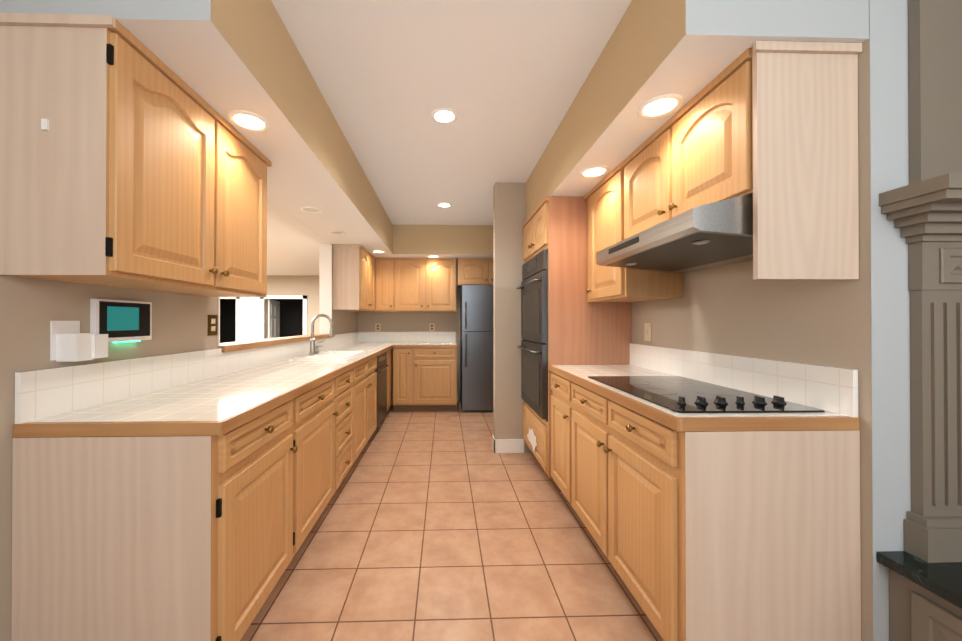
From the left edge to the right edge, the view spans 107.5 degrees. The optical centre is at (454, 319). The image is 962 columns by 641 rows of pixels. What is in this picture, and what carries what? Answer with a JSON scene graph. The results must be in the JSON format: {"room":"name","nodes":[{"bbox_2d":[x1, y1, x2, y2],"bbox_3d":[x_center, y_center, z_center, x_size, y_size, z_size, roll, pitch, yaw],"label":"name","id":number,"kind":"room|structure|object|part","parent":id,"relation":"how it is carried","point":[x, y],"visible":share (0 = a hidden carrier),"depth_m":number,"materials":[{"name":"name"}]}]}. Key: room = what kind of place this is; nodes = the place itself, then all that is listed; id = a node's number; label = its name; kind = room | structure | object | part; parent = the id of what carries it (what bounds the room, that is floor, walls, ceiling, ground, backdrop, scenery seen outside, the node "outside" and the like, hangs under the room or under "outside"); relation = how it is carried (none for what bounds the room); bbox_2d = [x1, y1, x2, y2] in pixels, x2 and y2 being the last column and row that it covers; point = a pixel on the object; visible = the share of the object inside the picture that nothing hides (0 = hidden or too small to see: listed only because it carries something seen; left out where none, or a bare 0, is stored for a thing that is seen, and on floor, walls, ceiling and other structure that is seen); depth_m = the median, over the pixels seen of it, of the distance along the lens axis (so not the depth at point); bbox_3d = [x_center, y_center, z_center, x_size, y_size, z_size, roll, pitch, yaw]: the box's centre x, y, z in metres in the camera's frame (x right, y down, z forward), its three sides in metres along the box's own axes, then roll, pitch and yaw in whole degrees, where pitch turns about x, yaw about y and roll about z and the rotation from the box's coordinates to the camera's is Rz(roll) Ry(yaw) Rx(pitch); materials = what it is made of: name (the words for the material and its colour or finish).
{"room":"kitchen","nodes":[
{"label":"kitchen","id":0,"kind":"room"},
{"bbox_2d":[0,200,356,640],"bbox_3d":[-1.446,-0.029,1.911,0.130,2.540,7.120,0,0,-2],"label":"wall","id":1,"kind":"structure","parent":0,"point":[31,309],"depth_m":1.19,"materials":[{"name":"beige paint"}]},
{"bbox_2d":[50,321,107,361],"bbox_3d":[-1.319,0.073,1.242,0.085,0.139,0.113,0,0,-2],"label":"boxes","id":2,"kind":"object","parent":1,"relation":"attached to","point":[69,342],"visible":1,"depth_m":1.21,"materials":[{"name":"white cardboard"}]},
{"bbox_2d":[90,299,151,342],"bbox_3d":[-1.354,0.008,1.443,0.026,0.170,0.250,0,0,-2],"label":"panel","id":3,"kind":"object","parent":1,"relation":"attached to","point":[117,321],"visible":0.9,"depth_m":1.42,"materials":[{"name":"white plastic"}]},
{"bbox_2d":[0,12,271,296],"bbox_3d":[-1.187,-0.515,1.519,0.363,0.769,0.963,0,0,-2],"label":"upper cabinet","id":4,"kind":"object","parent":1,"relation":"attached to","point":[139,165],"visible":1,"depth_m":1.07,"materials":[{"name":"brown wood"}]},
{"bbox_2d":[41,118,48,130],"bbox_3d":[-1.215,-0.579,1.046,0.016,0.032,0.006,0,0,-2],"label":"sensor","id":5,"kind":"object","parent":4,"relation":"attached to","point":[44,124],"visible":1,"depth_m":1.04,"materials":[{"name":"white plastic"}]},
{"bbox_2d":[15,332,357,423],"bbox_3d":[-1.406,0.253,3.212,0.018,0.158,4.252,0,0,-2],"label":"backsplash","id":6,"kind":"structure","parent":1,"relation":"attached to","point":[44,393],"depth_m":1.45,"materials":[{"name":"tile"}]},
{"bbox_2d":[208,315,217,335],"bbox_3d":[-1.379,0.032,2.009,0.007,0.116,0.078,0,0,-2],"label":"electrical outlet","id":7,"kind":"object","parent":1,"relation":"attached to","point":[212,324],"visible":1,"depth_m":2.00,"materials":[{"name":"brown"}]},
{"bbox_2d":[218,243,331,345],"bbox_3d":[-1.480,-0.367,3.092,0.139,1.051,2.058,0,0,-2],"label":"trim","id":8,"kind":"structure","parent":1,"relation":"attached to","point":[325,281],"depth_m":4.11,"materials":[{"name":"white paint"}]},
{"bbox_2d":[218,334,334,351],"bbox_3d":[-1.474,0.178,3.089,0.200,0.038,2.056,0,0,-2],"label":"sill","id":9,"kind":"structure","parent":1,"relation":"on","point":[238,345],"depth_m":2.59,"materials":[{"name":"brown wood"}]},
{"bbox_2d":[332,244,374,311],"bbox_3d":[-1.276,-0.499,4.746,0.363,0.769,1.201,0,0,-2],"label":"upper cabinet","id":10,"kind":"object","parent":1,"relation":"attached to","point":[353,277],"visible":1,"depth_m":4.16,"materials":[{"name":"brown wood"}]},
{"bbox_2d":[220,275,318,342],"bbox_3d":[-4.030,0.048,8.342,4.680,2.450,0.120,0,0,-2],"label":"wall","id":11,"kind":"structure","parent":0,"point":[291,317],"depth_m":8.28,"materials":[{"name":"beige paint"}]},
{"bbox_2d":[220,295,306,340],"bbox_3d":[-4.593,0.353,8.249,2.230,1.840,0.029,0,0,-2],"label":"door frame","id":12,"kind":"structure","parent":11,"relation":"attached to","point":[249,318],"depth_m":8.23,"materials":[{"name":"white wood"}]},
{"bbox_2d":[268,300,279,337],"bbox_3d":[-4.520,0.396,8.823,0.043,1.740,0.860,0,0,-11],"label":"door","id":13,"kind":"structure","parent":11,"relation":"in","point":[273,319],"depth_m":8.72,"materials":[{"name":"white"}]},
{"bbox_2d":[267,211,319,275],"bbox_3d":[-3.891,-1.087,3.289,4.679,0.050,10.000,0,0,-2],"label":"ceiling","id":14,"kind":"structure","parent":0,"point":[292,251],"depth_m":5.44,"materials":[{"name":"white paint"}]},
{"bbox_2d":[357,262,460,401],"bbox_3d":[-0.133,-0.011,5.443,2.690,2.540,0.130,0,0,-2],"label":"wall","id":15,"kind":"structure","parent":0,"point":[411,321],"depth_m":5.37,"materials":[{"name":"beige paint"}]},
{"bbox_2d":[375,323,380,330],"bbox_3d":[-1.166,0.118,5.344,0.080,0.120,0.007,0,0,-2],"label":"electrical outlet","id":16,"kind":"object","parent":15,"relation":"attached to","point":[377,326],"visible":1,"depth_m":5.34,"materials":[{"name":"beige plastic"}]},
{"bbox_2d":[358,332,455,341],"bbox_3d":[-0.721,0.264,5.350,1.469,0.158,0.018,0,0,-2],"label":"backsplash","id":17,"kind":"structure","parent":15,"relation":"attached to","point":[406,336],"depth_m":5.34,"materials":[{"name":"tile"}]},
{"bbox_2d":[374,257,455,311],"bbox_3d":[-0.568,-0.497,5.178,1.174,0.769,0.378,0,0,-2],"label":"upper cabinet","id":18,"kind":"object","parent":15,"relation":"attached to","point":[415,284],"visible":1,"depth_m":5.02,"materials":[{"name":"brown wood"}]},
{"bbox_2d":[429,323,434,330],"bbox_3d":[-0.346,0.119,5.367,0.080,0.120,0.007,0,0,-2],"label":"electrical outlet","id":19,"kind":"object","parent":15,"relation":"attached to","point":[431,326],"visible":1,"depth_m":5.37,"materials":[{"name":"beige plastic"}]},
{"bbox_2d":[457,258,492,286],"bbox_3d":[0.488,-0.687,5.208,0.900,0.389,0.378,0,0,-2],"label":"upper cabinet","id":20,"kind":"object","parent":15,"relation":"attached to","point":[474,271],"visible":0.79,"depth_m":5.05,"materials":[{"name":"brown wood"}]},
{"bbox_2d":[271,0,631,224],"bbox_3d":[1.058,-1.323,1.986,5.100,0.050,7.120,0,0,-2],"label":"ceiling","id":21,"kind":"structure","parent":0,"point":[504,80],"depth_m":1.92,"materials":[{"name":"white paint"}]},
{"bbox_2d":[0,0,393,256],"bbox_3d":[-1.106,-1.092,3.205,0.619,0.399,4.299,0,0,-2],"label":"soffit beam","id":22,"kind":"structure","parent":21,"relation":"attached to","point":[223,58],"depth_m":1.51,"materials":[{"name":"white paint"}]},
{"bbox_2d":[227,110,269,131],"bbox_3d":[-0.932,-0.896,1.599,0.170,0.007,0.170,0,0,-2],"label":"recessed light","id":23,"kind":"object","parent":22,"relation":"attached to","point":[250,121],"visible":1,"depth_m":1.59,"materials":[{"name":"white"}]},
{"bbox_2d":[300,206,321,212],"bbox_3d":[-1.165,-0.890,2.863,0.170,0.007,0.170,0,0,-2],"label":"recessed light","id":24,"kind":"object","parent":22,"relation":"attached to","point":[309,209],"visible":1,"depth_m":2.85,"materials":[{"name":"white"}]},
{"bbox_2d":[328,230,345,234],"bbox_3d":[-1.205,-0.886,3.602,0.170,0.007,0.170,0,0,-2],"label":"recessed light","id":25,"kind":"object","parent":22,"relation":"attached to","point":[335,232],"visible":1,"depth_m":3.59,"materials":[{"name":"white"}]},
{"bbox_2d":[372,250,384,252],"bbox_3d":[-0.990,-0.881,4.579,0.170,0.007,0.170,0,0,-2],"label":"recessed light","id":26,"kind":"object","parent":22,"relation":"attached to","point":[377,251],"visible":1,"depth_m":4.57,"materials":[{"name":"white"}]},
{"bbox_2d":[393,225,492,261],"bbox_3d":[0.187,-1.082,5.092,2.068,0.399,0.599,0,0,-2],"label":"soffit beam","id":27,"kind":"structure","parent":21,"relation":"attached to","point":[445,241],"depth_m":4.79,"materials":[{"name":"white paint"}]},
{"bbox_2d":[431,108,457,123],"bbox_3d":[-0.066,-1.293,2.245,0.170,0.007,0.170,0,0,-2],"label":"recessed light","id":28,"kind":"object","parent":21,"relation":"in","point":[445,116],"visible":1,"depth_m":2.24,"materials":[{"name":"white glass"}]},
{"bbox_2d":[437,202,451,207],"bbox_3d":[-0.117,-1.284,3.954,0.170,0.007,0.170,0,0,-2],"label":"recessed light","id":29,"kind":"object","parent":21,"relation":"in","point":[444,204],"visible":1,"depth_m":3.94,"materials":[{"name":"white"}]},
{"bbox_2d":[526,0,868,218],"bbox_3d":[1.000,-1.097,2.229,0.599,0.399,2.211,0,0,-2],"label":"soffit beam","id":30,"kind":"structure","parent":21,"relation":"attached to","point":[687,50],"depth_m":1.34,"materials":[{"name":"white paint"}]},
{"bbox_2d":[579,166,608,177],"bbox_3d":[0.846,-0.893,2.138,0.170,0.007,0.170,0,0,-2],"label":"recessed light","id":31,"kind":"object","parent":30,"relation":"attached to","point":[593,172],"visible":1,"depth_m":2.13,"materials":[{"name":"white"}]},
{"bbox_2d":[637,94,683,118],"bbox_3d":[0.866,-0.897,1.489,0.170,0.007,0.170,0,0,-2],"label":"recessed light","id":32,"kind":"object","parent":30,"relation":"attached to","point":[659,106],"visible":1,"depth_m":1.48,"materials":[{"name":"white"}]},
{"bbox_2d":[240,402,663,640],"bbox_3d":[1.058,1.267,1.973,5.100,0.050,7.120,0,0,-2],"label":"floor","id":33,"kind":"structure","parent":0,"point":[440,526],"depth_m":1.83,"materials":[{"name":"tile"}]},
{"bbox_2d":[11,400,297,640],"bbox_3d":[-1.041,0.802,1.372,0.648,0.874,0.569,0,0,-2],"label":"base cabinet","id":34,"kind":"object","parent":33,"relation":"on","point":[152,538],"visible":0.94,"depth_m":1.09,"materials":[{"name":"brown wood"}]},
{"bbox_2d":[291,378,337,556],"bbox_3d":[-1.057,0.805,1.967,0.648,0.874,0.619,0,0,-2],"label":"base cabinet","id":35,"kind":"object","parent":33,"relation":"on","point":[313,426],"visible":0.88,"depth_m":1.89,"materials":[{"name":"brown wood"}]},
{"bbox_2d":[333,369,352,490],"bbox_3d":[-1.072,0.807,2.507,0.648,0.874,0.459,0,0,-2],"label":"drawers","id":36,"kind":"object","parent":33,"relation":"on","point":[343,399],"visible":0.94,"depth_m":2.48,"materials":[{"name":"brown wood"}]},
{"bbox_2d":[351,357,376,462],"bbox_3d":[-1.091,0.811,3.206,0.648,0.874,0.939,0,0,-2],"label":"base cabinet","id":37,"kind":"object","parent":33,"relation":"on","point":[364,385],"visible":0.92,"depth_m":3.10,"materials":[{"name":"brown wood"}]},
{"bbox_2d":[375,351,388,428],"bbox_3d":[-1.107,0.816,3.978,0.659,0.872,0.598,0,0,-2],"label":"dishwasher","id":38,"kind":"object","parent":33,"relation":"on","point":[381,368],"visible":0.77,"depth_m":3.92,"materials":[{"name":"metal"}]},
{"bbox_2d":[387,348,392,410],"bbox_3d":[-1.160,0.819,4.811,0.598,0.874,1.066,0,0,-2],"label":"base cabinet","id":39,"kind":"object","parent":33,"relation":"on","point":[390,378],"visible":0.11,"depth_m":4.63,"materials":[{"name":"brown wood"}]},
{"bbox_2d":[13,342,396,436],"bbox_3d":[-1.100,0.352,3.218,0.631,0.040,4.258,0,0,-2],"label":"countertop","id":40,"kind":"structure","parent":39,"relation":"on","point":[221,404],"depth_m":1.34,"materials":[{"name":"white tile"}]},
{"bbox_2d":[309,314,333,354],"bbox_3d":[-1.212,0.133,3.248,0.222,0.368,0.168,0,0,-2],"label":"faucet","id":41,"kind":"object","parent":40,"relation":"on","point":[313,343],"visible":1,"depth_m":3.19,"materials":[{"name":"silver metal"}]},
{"bbox_2d":[289,351,367,361],"bbox_3d":[-1.099,0.400,3.189,0.455,0.166,0.830,0,0,-2],"label":"sink","id":42,"kind":"object","parent":40,"relation":"in","point":[334,355],"visible":0.44,"depth_m":3.16,"materials":[{"name":"white ceramic"}]},
{"bbox_2d":[393,348,412,410],"bbox_3d":[-0.710,0.820,5.027,0.264,0.874,0.658,0,0,-2],"label":"base cabinet","id":43,"kind":"object","parent":33,"relation":"on","point":[402,379],"visible":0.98,"depth_m":4.73,"materials":[{"name":"brown wood"}]},
{"bbox_2d":[412,348,456,410],"bbox_3d":[-0.277,0.820,5.039,0.600,0.874,0.658,0,0,-2],"label":"base cabinet","id":44,"kind":"object","parent":33,"relation":"on","point":[434,379],"visible":1,"depth_m":4.75,"materials":[{"name":"brown wood"}]},
{"bbox_2d":[393,342,456,347],"bbox_3d":[-0.415,0.361,5.048,0.874,0.040,0.636,0,0,-2],"label":"countertop","id":45,"kind":"structure","parent":44,"relation":"on","point":[425,345],"depth_m":4.74,"materials":[{"name":"white tile"}]},
{"bbox_2d":[460,285,492,411],"bbox_3d":[0.483,0.397,5.026,0.780,1.720,0.674,0,0,-2],"label":"refrigerator","id":46,"kind":"object","parent":33,"relation":"on","point":[476,347],"visible":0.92,"depth_m":4.74,"materials":[{"name":"grey metal"}]},
{"bbox_2d":[551,372,573,505],"bbox_3d":[0.979,0.806,2.343,0.633,0.874,0.418,0,0,-2],"label":"base cabinet","id":47,"kind":"object","parent":33,"relation":"on","point":[562,405],"visible":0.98,"depth_m":2.30,"materials":[{"name":"brown wood"}]},
{"bbox_2d":[517,196,631,491],"bbox_3d":[0.929,0.177,2.940,0.701,2.139,0.768,0,0,-2],"label":"tall cabinet","id":48,"kind":"object","parent":33,"relation":"on","point":[564,321],"visible":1,"depth_m":2.56,"materials":[{"name":"brown wood"}]},
{"bbox_2d":[571,382,860,640],"bbox_3d":[0.998,0.803,1.638,0.633,0.874,0.989,0,0,-2],"label":"base cabinet","id":49,"kind":"object","parent":33,"relation":"on","point":[726,535],"visible":0.96,"depth_m":1.15,"materials":[{"name":"brown wood"}]},
{"bbox_2d":[549,365,859,430],"bbox_3d":[1.004,0.345,1.850,0.611,0.040,1.408,0,0,-2],"label":"countertop","id":50,"kind":"structure","parent":49,"relation":"on","point":[668,418],"depth_m":1.19,"materials":[{"name":"white tile"}]},
{"bbox_2d":[588,376,824,412],"bbox_3d":[1.021,0.309,1.607,0.526,0.031,0.780,0,0,-2],"label":"cooktop","id":51,"kind":"object","parent":50,"relation":"in","point":[666,392],"depth_m":1.45,"materials":[{"name":"black glass"}]},
{"bbox_3d":[0.856,0.304,1.327,0.029,0.024,0.029,0,0,-2],"label":"cooktop knob","id":52,"kind":"part","parent":51,"relation":"part of","materials":[{"name":"black plastic"}]},
{"bbox_3d":[0.930,0.304,1.329,0.043,0.024,0.044,0,0,-2],"label":"cooktop knob","id":53,"kind":"part","parent":51,"relation":"part of","materials":[{"name":"black plastic"}]},
{"bbox_3d":[1.005,0.304,1.331,0.043,0.024,0.044,0,0,-2],"label":"cooktop knob","id":54,"kind":"part","parent":51,"relation":"part of","materials":[{"name":"black plastic"}]},
{"bbox_3d":[1.080,0.304,1.333,0.029,0.024,0.029,0,0,-2],"label":"cooktop knob","id":55,"kind":"part","parent":51,"relation":"part of","materials":[{"name":"black plastic"}]},
{"bbox_3d":[1.155,0.304,1.336,0.043,0.024,0.044,0,0,-2],"label":"cooktop knob","id":56,"kind":"part","parent":51,"relation":"part of","materials":[{"name":"black plastic"}]},
{"bbox_3d":[1.230,0.304,1.338,0.043,0.024,0.044,0,0,-2],"label":"cooktop knob","id":57,"kind":"part","parent":51,"relation":"part of","materials":[{"name":"black plastic"}]},
{"bbox_2d":[889,569,961,640],"bbox_3d":[2.207,1.003,0.884,1.662,0.467,0.516,0,0,-2],"label":"hearth","id":58,"kind":"object","parent":33,"relation":"on","point":[917,612],"visible":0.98,"depth_m":1.04,"materials":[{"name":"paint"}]},
{"bbox_2d":[877,551,961,608],"bbox_3d":[2.213,0.752,0.871,1.730,0.032,0.546,0,0,-2],"label":"hearth","id":59,"kind":"object","parent":58,"relation":"on","point":[943,580],"visible":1,"depth_m":1.03,"materials":[{"name":"black stone"}]},
{"bbox_2d":[879,0,961,562],"bbox_3d":[2.196,-0.282,1.070,1.675,2.037,0.156,0,0,-2],"label":"pilaster","id":60,"kind":"object","parent":59,"relation":"on","point":[923,209],"visible":1,"depth_m":1.10,"materials":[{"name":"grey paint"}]},
{"bbox_2d":[493,183,530,451],"bbox_3d":[0.823,-0.021,3.385,0.889,2.539,0.118,0,0,-2],"label":"wall","id":61,"kind":"structure","parent":0,"point":[509,209],"depth_m":3.32,"materials":[{"name":"beige paint"}]},
{"bbox_2d":[492,435,523,452],"bbox_3d":[0.508,1.186,3.368,0.282,0.125,0.142,0,0,-2],"label":"baseboard","id":62,"kind":"structure","parent":61,"relation":"attached to","point":[507,445],"depth_m":3.30,"materials":[{"name":"white wood"}]},
{"bbox_2d":[632,39,872,640],"bbox_3d":[1.335,-0.021,3.338,0.130,2.540,4.420,0,0,-2],"label":"wall","id":63,"kind":"structure","parent":0,"point":[736,309],"depth_m":1.35,"materials":[{"name":"beige paint"}]},
{"bbox_2d":[584,162,682,301],"bbox_3d":[1.108,-0.511,2.287,0.378,0.769,0.550,0,0,-2],"label":"upper cabinet","id":64,"kind":"object","parent":63,"relation":"attached to","point":[604,197],"visible":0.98,"depth_m":2.13,"materials":[{"name":"brown wood"}]},
{"bbox_2d":[644,323,651,340],"bbox_3d":[1.290,0.084,2.358,0.012,0.120,0.075,0,0,-2],"label":"light switch","id":65,"kind":"object","parent":63,"relation":"attached to","point":[647,331],"visible":1,"depth_m":2.35,"materials":[{"name":"beige plastic"}]},
{"bbox_2d":[622,48,752,238],"bbox_3d":[1.127,-0.662,1.593,0.378,0.474,0.838,0,0,-2],"label":"upper cabinet","id":66,"kind":"object","parent":63,"relation":"attached to","point":[695,151],"visible":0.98,"depth_m":1.41,"materials":[{"name":"brown wood"}]},
{"bbox_2d":[596,194,752,271],"bbox_3d":[1.053,-0.344,1.572,0.526,0.158,0.758,0,0,-2],"label":"range hood","id":67,"kind":"object","parent":66,"relation":"attached to","point":[711,235],"visible":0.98,"depth_m":1.38,"materials":[{"name":"metal"}]},
{"bbox_2d":[752,41,861,279],"bbox_3d":[1.151,-0.517,1.157,0.355,0.769,0.031,0,0,-2],"label":"cabinet end panel","id":68,"kind":"object","parent":66,"relation":"attached to","point":[805,164],"visible":1,"depth_m":1.15,"materials":[{"name":"brown wood"}]},
{"bbox_2d":[630,343,857,416],"bbox_3d":[1.300,0.247,1.861,0.018,0.156,1.403,0,0,-2],"label":"backsplash","id":69,"kind":"structure","parent":63,"relation":"attached to","point":[831,389],"depth_m":1.48,"materials":[{"name":"tile"}]},
{"bbox_2d":[869,0,910,640],"bbox_3d":[2.479,-0.032,1.223,2.300,2.540,0.132,0,0,-2],"label":"wall","id":70,"kind":"structure","parent":0,"point":[890,292],"depth_m":1.13,"materials":[{"name":"grey paint"}]}
]}

